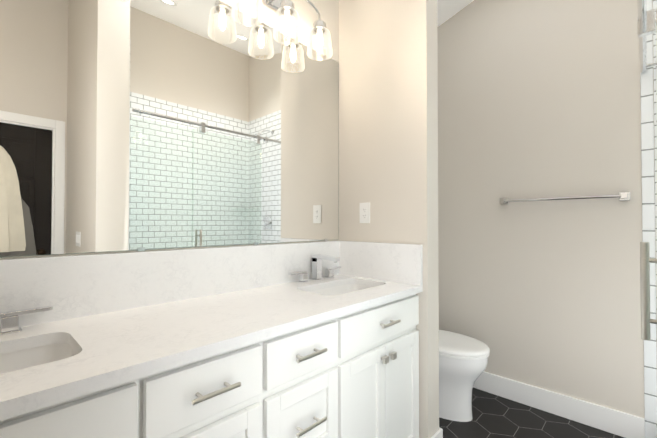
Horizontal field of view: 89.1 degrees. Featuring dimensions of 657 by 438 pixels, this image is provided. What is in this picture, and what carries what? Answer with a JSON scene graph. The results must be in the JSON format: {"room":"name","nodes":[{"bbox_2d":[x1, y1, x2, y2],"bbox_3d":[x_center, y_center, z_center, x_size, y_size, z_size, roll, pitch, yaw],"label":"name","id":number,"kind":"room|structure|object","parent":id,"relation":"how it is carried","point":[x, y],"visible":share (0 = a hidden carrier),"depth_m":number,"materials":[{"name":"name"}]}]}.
{"room":"bathroom","nodes":[
{"label":"bathroom","id":0,"kind":"room"},
{"bbox_2d":[0,241,339,328],"bbox_3d":[-0.576,0.222,1.339,0.020,0.200,1.876,-1,-1,44],"label":"backsplash","id":1,"kind":"structure","parent":0,"relation":"attached to","point":[78,285],"depth_m":1.21,"materials":[{"name":"white stone"}]},
{"bbox_2d":[0,0,656,437],"bbox_3d":[0.655,-0.534,0.848,2.700,3.460,3.052,-1,-1,44],"label":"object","id":2,"kind":"structure","parent":0,"point":[458,126],"depth_m":2.00,"materials":[{"name":"beige paint"}]},
{"bbox_2d":[0,0,338,257],"bbox_3d":[-0.583,-0.423,1.352,0.006,1.079,1.864,-1,-1,44],"label":"wall mirror","id":3,"kind":"object","parent":2,"relation":"attached to","point":[129,125],"visible":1,"depth_m":1.28,"materials":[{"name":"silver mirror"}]},
{"bbox_2d":[138,18,327,250],"bbox_3d":[-0.523,-0.423,1.408,0.002,1.087,1.504,-1,-1,44],"label":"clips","id":4,"kind":"object","parent":3,"relation":"attached to","point":[143,248],"visible":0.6,"depth_m":1.23,"materials":[{"name":"silver metal"}]},
{"bbox_2d":[231,0,331,60],"bbox_3d":[-0.216,-1.019,1.620,0.180,0.296,0.573,-1,-1,44],"label":"sconce","id":5,"kind":"object","parent":2,"relation":"attached to","point":[286,9],"visible":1,"depth_m":1.64,"materials":[{"name":"glass"}]},
{"bbox_2d":[360,202,369,222],"bbox_3d":[0.205,-0.035,1.892,0.072,0.116,0.006,-1,-1,44],"label":"outlet","id":6,"kind":"object","parent":2,"relation":"attached to","point":[364,212],"visible":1,"depth_m":1.89,"materials":[{"name":"white plastic"}]},
{"bbox_2d":[431,427,442,437],"bbox_3d":[0.371,1.142,1.881,0.554,0.135,0.039,-1,-1,44],"label":"baseboard","id":7,"kind":"structure","parent":2,"relation":"attached to","point":[439,434],"depth_m":1.68,"materials":[{"name":"white paint"}]},
{"bbox_2d":[473,371,644,437],"bbox_3d":[1.212,1.147,2.253,1.340,0.135,0.017,-1,-1,44],"label":"baseboard","id":8,"kind":"structure","parent":2,"relation":"attached to","point":[616,422],"depth_m":2.03,"materials":[{"name":"white paint"}]},
{"bbox_2d":[500,192,629,204],"bbox_3d":[1.409,-0.124,2.052,0.663,0.048,0.059,-1,-1,44],"label":"towel rail","id":9,"kind":"object","parent":2,"relation":"attached to","point":[623,196],"visible":1,"depth_m":1.98,"materials":[{"name":"silver metal"}]},
{"bbox_2d":[640,0,656,437],"bbox_3d":[1.718,-0.062,1.793,0.050,2.540,0.009,-1,-1,44],"label":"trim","id":10,"kind":"structure","parent":2,"relation":"attached to","point":[648,233],"depth_m":1.78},
{"bbox_2d":[653,0,656,295],"bbox_3d":[2.129,-0.067,1.403,1.078,2.540,0.008,-1,-1,44],"label":"shower wall tile","id":11,"kind":"structure","parent":2,"relation":"attached to","point":[654,60],"depth_m":1.77,"materials":[{"name":"white tile"}]},
{"bbox_2d":[340,241,422,284],"bbox_3d":[0.265,0.228,1.820,0.533,0.200,0.020,-1,-1,44],"label":"backsplash","id":12,"kind":"structure","parent":0,"relation":"attached to","point":[400,263],"depth_m":1.78,"materials":[{"name":"white stone"}]},
{"bbox_2d":[437,0,473,26],"bbox_3d":[0.655,-1.889,0.866,2.700,0.870,3.052,-1,-1,44],"label":"ceiling","id":13,"kind":"structure","parent":0,"point":[447,10],"depth_m":2.47,"materials":[{"name":"white paint"}]},
{"bbox_2d":[439,388,623,437],"bbox_3d":[0.655,1.220,0.825,2.700,0.050,3.052,-1,-1,44],"label":"floor","id":14,"kind":"structure","parent":0,"point":[495,416],"depth_m":1.97,"materials":[{"name":"black tile"}]},
{"bbox_2d":[0,277,422,437],"bbox_3d":[-0.376,0.774,1.141,0.572,0.850,1.876,-1,-1,44],"label":"bathroom vanity","id":15,"kind":"object","parent":14,"relation":"on","point":[307,340],"depth_m":0.97,"materials":[{"name":"paint"}]},
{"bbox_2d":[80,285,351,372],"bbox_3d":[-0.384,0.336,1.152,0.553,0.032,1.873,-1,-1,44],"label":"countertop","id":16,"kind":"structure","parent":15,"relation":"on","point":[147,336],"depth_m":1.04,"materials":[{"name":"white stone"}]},
{"bbox_2d":[0,305,55,332],"bbox_3d":[-0.913,0.246,0.820,0.181,0.139,0.378,-1,-1,44],"label":"faucet","id":17,"kind":"object","parent":16,"relation":"on","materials":[{"name":"silver metal"}]},
{"bbox_2d":[0,333,91,384],"bbox_3d":[-0.804,0.407,0.709,0.267,0.146,0.442,-1,-1,44],"label":"sink","id":18,"kind":"object","parent":16,"relation":"in","point":[25,358],"depth_m":0.88,"materials":[{"name":"white ceramic"}]},
{"bbox_2d":[288,253,343,280],"bbox_3d":[-0.018,0.258,1.761,0.181,0.139,0.378,-1,-1,44],"label":"faucet","id":19,"kind":"object","parent":16,"relation":"on","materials":[{"name":"silver metal"}]},
{"bbox_2d":[292,281,387,300],"bbox_3d":[0.073,0.419,1.631,0.267,0.146,0.442,-1,-1,44],"label":"sink","id":20,"kind":"object","parent":16,"relation":"in","point":[338,289],"depth_m":1.73,"materials":[{"name":"white ceramic"}]},
{"bbox_2d":[439,330,489,421],"bbox_3d":[0.694,0.810,2.180,0.666,0.806,0.416,-1,-1,44],"label":"toilet","id":21,"kind":"object","parent":14,"relation":"on","point":[463,360],"visible":0.31,"depth_m":2.00,"materials":[{"name":"white ceramic"}]},
{"bbox_3d":[1.543,1.139,0.755,1.100,0.110,1.716,-1,-1,44],"label":"curb","id":22,"kind":"object","parent":14,"relation":"on","visible":0},
{"bbox_2d":[637,0,656,434],"bbox_3d":[1.141,0.129,1.150,0.105,1.919,1.712,-1,-1,44],"label":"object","id":23,"kind":"object","parent":22,"relation":"on","point":[647,20],"visible":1,"depth_m":0.55,"materials":[{"name":"silver metal"}]}
]}

